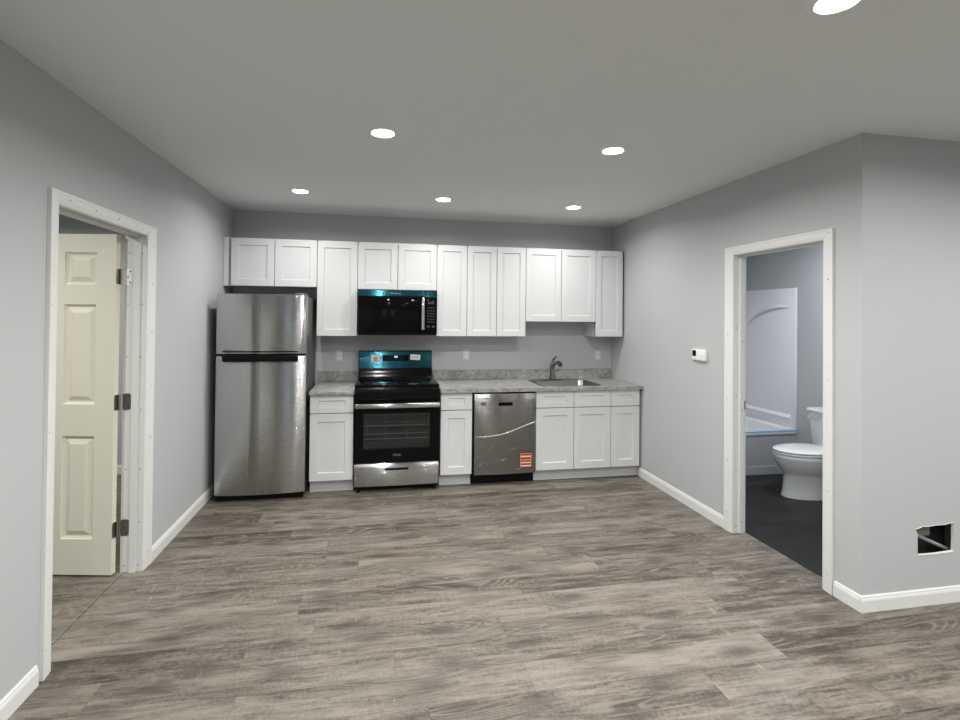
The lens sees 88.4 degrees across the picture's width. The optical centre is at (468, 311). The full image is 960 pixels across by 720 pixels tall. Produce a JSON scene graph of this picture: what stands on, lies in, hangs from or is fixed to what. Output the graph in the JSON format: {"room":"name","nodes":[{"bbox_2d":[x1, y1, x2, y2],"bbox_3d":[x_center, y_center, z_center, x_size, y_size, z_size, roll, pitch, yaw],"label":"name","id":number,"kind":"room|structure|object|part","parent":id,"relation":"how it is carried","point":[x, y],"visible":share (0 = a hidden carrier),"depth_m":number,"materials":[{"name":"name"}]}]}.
{"room":"kitchen","nodes":[
{"label":"kitchen","id":0,"kind":"room"},
{"bbox_2d":[59,214,124,464],"bbox_3d":[-3.617,0.259,1.994,3.365,2.583,5.670,1,-1,-10],"label":"wall","id":1,"kind":"structure","parent":0,"point":[67,225],"depth_m":4.81,"materials":[{"name":"grey paint"}]},
{"bbox_2d":[117,465,121,473],"bbox_3d":[-4.074,1.529,4.674,3.265,0.086,0.013,1,-1,-10],"label":"baseboard","id":2,"kind":"structure","parent":1,"relation":"attached to","point":[119,467],"depth_m":4.79,"materials":[{"name":"white paint"}]},
{"bbox_2d":[0,39,233,700],"bbox_3d":[-1.602,0.266,0.658,0.115,2.583,8.912,1,-1,-10],"label":"wall","id":3,"kind":"structure","parent":0,"point":[50,136],"depth_m":2.19,"materials":[{"name":"grey paint"}]},
{"bbox_2d":[0,665,38,719],"bbox_3d":[-1.278,1.503,-0.828,0.013,0.086,5.892,1,-1,-10],"label":"baseboard","id":4,"kind":"structure","parent":3,"relation":"attached to","point":[9,704],"depth_m":1.96,"materials":[{"name":"white paint"}]},
{"bbox_2d":[52,234,122,574],"bbox_3d":[-2.483,0.547,2.950,0.777,2.023,0.167,1,-1,0],"label":"door","id":5,"kind":"structure","parent":3,"relation":"in","point":[90,275],"depth_m":2.94,"materials":[{"name":"painted wood"},{"name":"metal"}]},
{"bbox_2d":[39,187,156,681],"bbox_3d":[-1.954,0.521,2.594,0.133,2.102,1.019,1,-1,-10],"label":"door frame","id":6,"kind":"structure","parent":3,"relation":"attached to","point":[56,197],"depth_m":2.98,"materials":[{"name":"white paint"}]},
{"bbox_2d":[152,483,213,560],"bbox_3d":[-2.157,1.541,3.946,0.013,0.086,1.724,1,-1,-10],"label":"baseboard","id":7,"kind":"structure","parent":3,"relation":"attached to","point":[166,538],"depth_m":3.56,"materials":[{"name":"white paint"}]},
{"bbox_2d":[233,210,611,384],"bbox_3d":[0.509,0.332,5.384,5.750,2.583,0.120,1,-1,-10],"label":"wall","id":8,"kind":"structure","parent":0,"point":[542,342],"depth_m":5.20,"materials":[{"name":"grey paint"}]},
{"bbox_2d":[223,237,317,287],"bbox_3d":[-1.865,-0.456,4.735,0.822,0.448,0.304,1,-1,-10],"label":"upper cabinet","id":9,"kind":"object","parent":8,"relation":"attached to","point":[248,262],"visible":0.92,"depth_m":4.59,"materials":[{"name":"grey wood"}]},
{"bbox_3d":[-1.996,-0.457,4.566,0.376,0.439,0.019,1,-1,-10],"label":"cabinet door","id":10,"kind":"part","parent":9,"relation":"part of","materials":[{"name":"white wood"}]},
{"bbox_3d":[-1.621,-0.453,4.635,0.376,0.439,0.019,1,-1,-10],"label":"cabinet door","id":11,"kind":"part","parent":9,"relation":"part of","materials":[{"name":"white wood"}]},
{"bbox_2d":[317,240,357,335],"bbox_3d":[-1.277,-0.219,4.841,0.373,0.909,0.304,1,-1,-10],"label":"upper cabinet","id":12,"kind":"object","parent":8,"relation":"attached to","point":[337,263],"visible":0.98,"depth_m":4.70,"materials":[{"name":"grey wood"}]},
{"bbox_2d":[318,371,357,381],"bbox_3d":[-1.318,0.652,4.972,0.383,0.100,0.019,1,-1,-10],"label":"backsplash","id":13,"kind":"structure","parent":8,"relation":"attached to","point":[322,375],"depth_m":4.96,"materials":[{"name":"stone"}]},
{"bbox_2d":[335,350,341,360],"bbox_3d":[-1.314,0.445,4.982,0.071,0.116,0.007,1,-1,-10],"label":"electrical outlet","id":14,"kind":"object","parent":8,"relation":"attached to","point":[338,353],"visible":1,"depth_m":4.98,"materials":[{"name":"grey plastic"}]},
{"bbox_2d":[358,242,436,290],"bbox_3d":[-0.716,-0.437,4.946,0.760,0.459,0.304,1,-1,-10],"label":"upper cabinet","id":15,"kind":"object","parent":8,"relation":"attached to","point":[381,266],"visible":0.91,"depth_m":4.80,"materials":[{"name":"grey wood"}]},
{"bbox_3d":[-0.877,-0.439,4.771,0.376,0.450,0.019,1,-1,-10],"label":"door","id":16,"kind":"part","parent":15,"relation":"part of","materials":[{"name":"white wood"}]},
{"bbox_2d":[358,289,436,334],"bbox_3d":[-0.705,0.011,4.876,0.748,0.431,0.436,1,-1,-10],"label":"microwave","id":17,"kind":"object","parent":15,"relation":"attached to","point":[380,312],"visible":1,"depth_m":4.70,"materials":[{"name":"black plastic"}]},
{"bbox_3d":[-0.439,0.021,4.725,0.030,0.310,0.041,1,-1,-10],"label":"handle","id":18,"kind":"part","parent":17,"relation":"part of","materials":[{"name":"silver metal"}]},
{"bbox_3d":[-0.365,0.007,4.774,0.116,0.413,0.031,1,-1,-10],"label":"control panel","id":19,"kind":"part","parent":17,"relation":"part of","materials":[{"name":"black plastic"}]},
{"bbox_3d":[-0.503,-0.435,4.840,0.376,0.450,0.019,1,-1,-10],"label":"door","id":20,"kind":"part","parent":15,"relation":"part of","materials":[{"name":"white wood"}]},
{"bbox_2d":[434,245,466,335],"bbox_3d":[-0.194,-0.206,5.041,0.303,0.909,0.304,1,-1,-10],"label":"upper cabinet","id":21,"kind":"object","parent":8,"relation":"attached to","point":[451,286],"visible":0.89,"depth_m":4.90,"materials":[{"name":"grey wood"}]},
{"bbox_2d":[463,349,468,359],"bbox_3d":[-0.028,0.459,5.218,0.071,0.116,0.007,1,-1,-10],"label":"electrical outlet","id":22,"kind":"object","parent":8,"relation":"attached to","point":[465,351],"visible":1,"depth_m":5.22,"materials":[{"name":"grey plastic"}]},
{"bbox_2d":[466,246,525,336],"bbox_3d":[0.256,-0.201,5.123,0.608,0.909,0.304,1,-1,-10],"label":"upper cabinet","id":23,"kind":"object","parent":8,"relation":"attached to","point":[496,276],"visible":0.89,"depth_m":4.97,"materials":[{"name":"grey wood"}]},
{"bbox_3d":[0.132,-0.202,4.955,0.300,0.900,0.019,1,-1,-10],"label":"door","id":24,"kind":"part","parent":23,"relation":"part of","materials":[{"name":"white wood"}]},
{"bbox_3d":[0.432,-0.199,5.011,0.300,0.900,0.019,1,-1,-10],"label":"door","id":25,"kind":"part","parent":23,"relation":"part of","materials":[{"name":"white wood"}]},
{"bbox_2d":[433,368,611,379],"bbox_3d":[0.608,0.674,5.327,2.001,0.100,0.019,1,-1,-10],"label":"backsplash","id":26,"kind":"structure","parent":8,"relation":"attached to","point":[603,372],"depth_m":5.31,"materials":[{"name":"stone"}]},
{"bbox_2d":[525,248,595,321],"bbox_3d":[0.931,-0.270,5.248,0.760,0.756,0.304,1,-1,-10],"label":"upper cabinet","id":27,"kind":"object","parent":8,"relation":"attached to","point":[560,283],"visible":0.94,"depth_m":5.10,"materials":[{"name":"grey wood"}]},
{"bbox_3d":[0.770,-0.271,5.074,0.376,0.747,0.019,1,-1,-10],"label":"door","id":28,"kind":"part","parent":27,"relation":"part of","materials":[{"name":"white wood"}]},
{"bbox_3d":[1.144,-0.267,5.143,0.376,0.747,0.019,1,-1,-10],"label":"door","id":29,"kind":"part","parent":27,"relation":"part of","materials":[{"name":"white wood"}]},
{"bbox_2d":[595,350,600,359],"bbox_3d":[1.439,0.484,5.489,0.071,0.116,0.007,1,-1,-10],"label":"electrical outlet","id":30,"kind":"object","parent":8,"relation":"attached to","point":[597,352],"visible":1,"depth_m":5.49,"materials":[{"name":"grey plastic"}]},
{"bbox_2d":[584,250,622,336],"bbox_3d":[1.455,-0.187,5.344,0.303,0.909,0.304,1,-1,-10],"label":"upper cabinet","id":31,"kind":"object","parent":8,"relation":"attached to","point":[609,264],"visible":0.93,"depth_m":5.21,"materials":[{"name":"grey wood"}]},
{"bbox_2d":[0,0,959,226],"bbox_3d":[0.160,-1.046,0.987,10.400,0.080,9.100,1,-1,-10],"label":"ceiling","id":32,"kind":"structure","parent":0,"point":[505,110],"depth_m":2.20,"materials":[{"name":"white paint"}]},
{"bbox_2d":[289,188,310,193],"bbox_3d":[-1.379,-0.984,4.038,0.168,0.012,0.168,1,-1,-10],"label":"recessed light","id":33,"kind":"object","parent":32,"relation":"in","point":[296,190],"visible":1,"depth_m":4.01,"materials":[{"name":"white plastic"}]},
{"bbox_2d":[368,126,397,137],"bbox_3d":[-0.475,-0.988,2.735,0.168,0.012,0.168,1,-1,-10],"label":"recessed light","id":34,"kind":"object","parent":32,"relation":"in","point":[379,131],"visible":1,"depth_m":2.71,"materials":[{"name":"white plastic"}]},
{"bbox_2d":[434,197,452,201],"bbox_3d":[-0.220,-0.971,4.282,0.168,0.012,0.168,1,-1,-10],"label":"recessed light","id":35,"kind":"object","parent":32,"relation":"in","point":[441,199],"visible":1,"depth_m":4.25,"materials":[{"name":"white plastic"}]},
{"bbox_2d":[564,205,582,208],"bbox_3d":[0.961,-0.957,4.540,0.168,0.012,0.168,1,-1,-10],"label":"recessed light","id":36,"kind":"object","parent":32,"relation":"in","point":[568,206],"visible":1,"depth_m":4.51,"materials":[{"name":"white plastic"}]},
{"bbox_2d":[599,145,627,154],"bbox_3d":[0.874,-0.973,2.989,0.168,0.012,0.168,1,-1,-10],"label":"recessed light","id":37,"kind":"object","parent":32,"relation":"in","point":[614,149],"visible":1,"depth_m":2.96,"materials":[{"name":"white plastic"}]},
{"bbox_2d":[806,0,863,15],"bbox_3d":[1.171,-0.983,1.564,0.168,0.012,0.168,1,-1,-10],"label":"recessed light","id":38,"kind":"object","parent":32,"relation":"in","point":[814,7],"visible":1,"depth_m":1.58,"materials":[{"name":"white plastic"}]},
{"bbox_2d":[7,472,959,719],"bbox_3d":[0.136,1.607,0.951,10.200,0.060,8.880,1,-1,-10],"label":"floor","id":39,"kind":"structure","parent":0,"point":[604,597],"depth_m":2.55,"materials":[{"name":"grey wood"}]},
{"bbox_2d":[214,293,315,500],"bbox_3d":[-1.806,0.716,4.469,0.718,1.752,0.752,1,-1,-10],"label":"refrigerator","id":40,"kind":"object","parent":39,"relation":"on","point":[266,343],"visible":0.99,"depth_m":4.13,"materials":[{"name":"grey metal"}]},
{"bbox_3d":[-1.744,0.391,4.124,0.600,0.056,0.047,1,-1,-10],"label":"handle","id":41,"kind":"part","parent":40,"relation":"part of","materials":[{"name":"black plastic"}]},
{"bbox_3d":[-1.751,0.952,4.158,0.718,1.159,0.080,1,-1,-10],"label":"fridge door","id":42,"kind":"part","parent":40,"relation":"part of","materials":[{"name":"silver metal"}]},
{"bbox_3d":[-1.743,0.105,4.166,0.718,0.503,0.080,1,-1,-10],"label":"freezer door","id":43,"kind":"part","parent":40,"relation":"part of","materials":[{"name":"silver metal"}]},
{"bbox_2d":[309,394,354,491],"bbox_3d":[-1.266,1.166,4.651,0.371,0.866,0.658,1,-1,-10],"label":"base cabinet","id":44,"kind":"object","parent":39,"relation":"on","point":[332,417],"visible":0.77,"depth_m":4.34,"materials":[{"name":"grey wood"}]},
{"bbox_3d":[-1.208,1.191,4.337,0.368,0.585,0.019,1,-1,-10],"label":"cabinet door","id":45,"kind":"part","parent":44,"relation":"part of","materials":[{"name":"white wood"}]},
{"bbox_3d":[-1.204,0.813,4.340,0.368,0.156,0.019,1,-1,-10],"label":"drawer","id":46,"kind":"part","parent":44,"relation":"part of","materials":[{"name":"white wood"}]},
{"bbox_2d":[309,371,357,395],"bbox_3d":[-1.257,0.666,4.641,0.383,0.134,0.692,1,-1,-10],"label":"countertop","id":47,"kind":"structure","parent":44,"relation":"on","point":[329,382],"depth_m":4.80,"materials":[{"name":"stone"}]},
{"bbox_2d":[354,350,439,492],"bbox_3d":[-0.687,0.999,4.674,0.749,1.212,0.720,1,-1,-10],"label":"range","id":48,"kind":"object","parent":39,"relation":"on","point":[397,404],"visible":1,"depth_m":4.44,"materials":[{"name":"grey metal"}]},
{"bbox_2d":[363,425,428,439],"bbox_3d":[-0.697,1.150,4.716,0.641,0.008,0.507,1,-1,-10],"label":"oven rack","id":49,"kind":"object","parent":48,"relation":"in","point":[367,427],"depth_m":4.96,"materials":[{"name":"silver metal"}]},
{"bbox_2d":[363,420,428,434],"bbox_3d":[-0.696,1.105,4.717,0.641,0.008,0.507,1,-1,-10],"label":"oven rack","id":50,"kind":"object","parent":48,"relation":"in","point":[369,422],"depth_m":4.97,"materials":[{"name":"silver metal"}]},
{"bbox_2d":[366,413,426,425],"bbox_3d":[-0.695,1.030,4.718,0.641,0.008,0.507,1,-1,-10],"label":"oven rack","id":51,"kind":"object","parent":48,"relation":"in","point":[381,414],"depth_m":4.97,"materials":[{"name":"silver metal"}]},
{"bbox_3d":[-0.642,1.446,4.403,0.745,0.199,0.045,1,-1,-10],"label":"drawer","id":52,"kind":"part","parent":48,"relation":"part of","materials":[{"name":"silver metal"}]},
{"bbox_3d":[-0.643,1.398,4.403,0.211,0.026,0.045,1,-1,-10],"label":"slot handle","id":53,"kind":"part","parent":48,"relation":"part of","materials":[{"name":"black plastic"}]},
{"bbox_2d":[354,400,439,463],"bbox_3d":[-0.632,1.071,4.370,0.745,0.532,0.103,1,-1,-10],"label":"oven","id":54,"kind":"object","parent":48,"relation":"in","point":[429,454],"depth_m":4.38,"materials":[{"name":"black glass"}]},
{"bbox_3d":[-0.635,0.737,4.409,0.745,0.127,0.030,1,-1,-10],"label":"panel","id":55,"kind":"part","parent":48,"relation":"part of","materials":[{"name":"black metal"}]},
{"bbox_2d":[355,377,438,386],"bbox_3d":[-0.691,0.665,4.714,0.749,0.019,0.635,1,-1,-10],"label":"cooktop","id":56,"kind":"object","parent":48,"relation":"in","point":[361,381],"depth_m":4.57,"materials":[{"name":"black glass"}]},
{"bbox_2d":[438,392,471,484],"bbox_3d":[-0.174,1.179,4.852,0.293,0.866,0.658,1,-1,-10],"label":"base cabinet","id":57,"kind":"object","parent":39,"relation":"on","point":[455,409],"visible":0.86,"depth_m":4.54,"materials":[{"name":"grey wood"}]},
{"bbox_3d":[-0.116,1.204,4.538,0.290,0.585,0.019,1,-1,-10],"label":"cabinet door","id":58,"kind":"part","parent":57,"relation":"part of","materials":[{"name":"white wood"}]},
{"bbox_3d":[-0.113,0.826,4.541,0.290,0.156,0.019,1,-1,-10],"label":"drawer","id":59,"kind":"part","parent":57,"relation":"part of","materials":[{"name":"white wood"}]},
{"bbox_2d":[471,392,535,483],"bbox_3d":[0.283,1.185,4.891,0.606,0.854,0.632,1,-1,-10],"label":"dishwasher","id":60,"kind":"object","parent":39,"relation":"on","point":[503,423],"visible":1,"depth_m":4.59,"materials":[{"name":"silver metal"}]},
{"bbox_3d":[0.318,1.563,4.674,0.604,0.096,0.015,1,-1,-10],"label":"toe panel","id":61,"kind":"part","parent":60,"relation":"part of","materials":[{"name":"black plastic"}]},
{"bbox_2d":[521,454,530,464],"bbox_3d":[0.535,1.383,4.617,0.094,0.099,0.001,1,-1,-10],"label":"sticker","id":62,"kind":"object","parent":60,"relation":"on","point":[525,458],"depth_m":4.62,"materials":[{"name":"orange paper"}]},
{"bbox_2d":[533,390,610,479],"bbox_3d":[0.949,1.192,5.059,0.760,0.866,0.658,1,-1,-10],"label":"base cabinet","id":63,"kind":"object","parent":39,"relation":"on","point":[572,428],"visible":0.8,"depth_m":4.74,"materials":[{"name":"grey wood"}]},
{"bbox_2d":[433,368,643,392],"bbox_3d":[0.668,0.688,4.996,2.001,0.134,0.692,1,-1,-10],"label":"countertop","id":64,"kind":"structure","parent":63,"relation":"on","point":[505,380],"depth_m":5.15,"materials":[{"name":"stone"}]},
{"bbox_2d":[541,356,562,379],"bbox_3d":[0.905,0.594,5.149,0.250,0.251,0.249,1,-1,-10],"label":"kitchen faucet","id":65,"kind":"object","parent":64,"relation":"on","point":[552,363],"visible":1,"depth_m":5.22,"materials":[{"name":"silver metal"}]},
{"bbox_3d":[0.887,0.716,5.240,0.250,0.010,0.056,1,-1,-10],"label":"plate","id":66,"kind":"part","parent":65,"relation":"part of","materials":[{"name":"silver metal"}]},
{"bbox_3d":[0.910,0.560,5.141,0.050,0.106,0.231,1,-1,-15],"label":"spout","id":67,"kind":"part","parent":65,"relation":"part of","materials":[{"name":"silver metal"}]},
{"bbox_2d":[528,379,600,386],"bbox_3d":[0.965,0.813,5.033,0.640,0.184,0.535,1,-1,-10],"label":"sink","id":68,"kind":"object","parent":64,"relation":"in","point":[565,382],"visible":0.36,"depth_m":5.20,"materials":[{"name":"silver metal"}]},
{"bbox_3d":[0.819,1.215,4.710,0.376,0.585,0.019,1,-1,-10],"label":"cabinet door","id":69,"kind":"part","parent":63,"relation":"part of","materials":[{"name":"white wood"}]},
{"bbox_3d":[0.823,0.837,4.714,0.376,0.156,0.019,1,-1,-10],"label":"false drawer","id":70,"kind":"part","parent":63,"relation":"part of","materials":[{"name":"white wood"}]},
{"bbox_3d":[1.194,1.219,4.779,0.376,0.585,0.019,1,-1,-10],"label":"cabinet door","id":71,"kind":"part","parent":63,"relation":"part of","materials":[{"name":"white wood"}]},
{"bbox_3d":[1.198,0.841,4.783,0.376,0.156,0.019,1,-1,-10],"label":"false drawer","id":72,"kind":"part","parent":63,"relation":"part of","materials":[{"name":"white wood"}]},
{"bbox_2d":[607,390,639,475],"bbox_3d":[1.484,1.198,5.158,0.325,0.866,0.658,1,-1,-10],"label":"base cabinet","id":73,"kind":"object","parent":39,"relation":"on","point":[624,432],"visible":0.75,"depth_m":4.84,"materials":[{"name":"grey wood"}]},
{"bbox_3d":[1.531,1.223,4.841,0.300,0.585,0.019,1,-1,-10],"label":"cabinet door","id":74,"kind":"part","parent":73,"relation":"part of","materials":[{"name":"white wood"}]},
{"bbox_3d":[1.535,0.845,4.845,0.300,0.156,0.019,1,-1,-10],"label":"drawer","id":75,"kind":"part","parent":73,"relation":"part of","materials":[{"name":"white wood"}]},
{"bbox_2d":[745,416,796,475],"bbox_3d":[2.518,1.419,5.281,1.548,0.447,0.789,1,-1,-10],"label":"bathtub","id":76,"kind":"object","parent":39,"relation":"on","point":[761,435],"visible":0.21,"depth_m":4.98,"materials":[{"name":"white ceramic"}]},
{"bbox_2d":[746,416,796,435],"bbox_3d":[2.519,1.379,5.282,1.548,0.366,0.788,1,-1,-10],"label":"bathtub rim","id":77,"kind":"object","parent":76,"relation":"in","point":[754,426],"depth_m":5.04,"materials":[{"name":"white ceramic"}]},
{"bbox_2d":[772,407,822,500],"bbox_3d":[3.081,1.270,4.425,0.738,0.738,0.456,1,-1,-10],"label":"toilet","id":78,"kind":"object","parent":39,"relation":"on","point":[801,464],"visible":0.58,"depth_m":4.30,"materials":[{"name":"white ceramic"}]},
{"bbox_3d":[2.980,1.252,4.407,0.533,0.021,0.382,1,-1,-10],"label":"seat","id":79,"kind":"part","parent":78,"relation":"part of","materials":[{"name":"white ceramic"}]},
{"bbox_3d":[3.040,1.451,4.416,0.657,0.377,0.376,1,-1,-10],"label":"bowl","id":80,"kind":"part","parent":78,"relation":"part of","materials":[{"name":"white ceramic"}]},
{"bbox_3d":[2.989,1.236,4.408,0.545,0.046,0.380,1,-1,-10],"label":"lid","id":81,"kind":"part","parent":78,"relation":"part of","materials":[{"name":"white ceramic"}]},
{"bbox_3d":[3.337,0.923,4.475,0.225,0.037,0.456,1,-1,-10],"label":"tank lid","id":82,"kind":"part","parent":78,"relation":"part of","materials":[{"name":"white ceramic"}]},
{"bbox_3d":[3.337,1.110,4.473,0.200,0.335,0.430,1,-1,-10],"label":"tank","id":83,"kind":"part","parent":78,"relation":"part of","materials":[{"name":"white ceramic"}]},
{"bbox_2d":[611,134,859,593],"bbox_3d":[1.906,0.333,4.108,0.100,2.583,2.896,1,-1,-10],"label":"wall","id":84,"kind":"structure","parent":0,"point":[674,254],"depth_m":3.86,"materials":[{"name":"grey paint"}]},
{"bbox_2d":[638,467,722,527],"bbox_3d":[1.799,1.583,4.297,0.013,0.086,1.242,1,-1,-10],"label":"baseboard","id":85,"kind":"structure","parent":84,"relation":"attached to","point":[697,506],"depth_m":4.17,"materials":[{"name":"white paint"}]},
{"bbox_2d":[692,349,706,362],"bbox_3d":[1.863,0.355,3.985,0.028,0.100,0.165,1,-1,-10],"label":"thermostat","id":86,"kind":"object","parent":84,"relation":"attached to","point":[700,355],"visible":1,"depth_m":3.97,"materials":[{"name":"white plastic"}]},
{"bbox_2d":[723,228,834,594],"bbox_3d":[2.051,0.571,3.267,0.118,2.094,0.892,1,-1,-10],"label":"door frame","id":87,"kind":"structure","parent":84,"relation":"attached to","point":[828,235],"depth_m":3.61,"materials":[{"name":"white paint"}]},
{"bbox_2d":[833,581,860,611],"bbox_3d":[2.089,1.570,2.725,0.013,0.086,0.155,1,-1,-10],"label":"baseboard","id":88,"kind":"structure","parent":84,"relation":"attached to","point":[841,592],"depth_m":2.72,"materials":[{"name":"white paint"}]},
{"bbox_2d":[746,245,822,443],"bbox_3d":[3.533,0.353,4.452,0.120,2.583,2.808,1,-1,-10],"label":"wall","id":89,"kind":"structure","parent":0,"point":[801,269],"depth_m":4.96,"materials":[{"name":"grey paint"}]},
{"bbox_2d":[746,288,796,428],"bbox_3d":[2.537,0.472,5.296,1.529,1.446,0.782,1,-1,-10],"label":"tub surround","id":90,"kind":"object","parent":89,"relation":"attached to","point":[771,314],"visible":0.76,"depth_m":5.34,"materials":[{"name":"white plastic"}]},
{"bbox_2d":[859,133,959,595],"bbox_3d":[3.514,0.338,2.978,2.852,2.583,0.123,1,-1,-10],"label":"wall","id":91,"kind":"structure","parent":0,"point":[909,393],"depth_m":2.72,"materials":[{"name":"grey paint"}]},
{"bbox_2d":[859,585,959,612],"bbox_3d":[3.507,1.586,2.901,2.865,0.086,0.013,1,-1,-10],"label":"baseboard","id":92,"kind":"structure","parent":91,"relation":"attached to","point":[947,594],"depth_m":2.69,"materials":[{"name":"white paint"}]}
]}

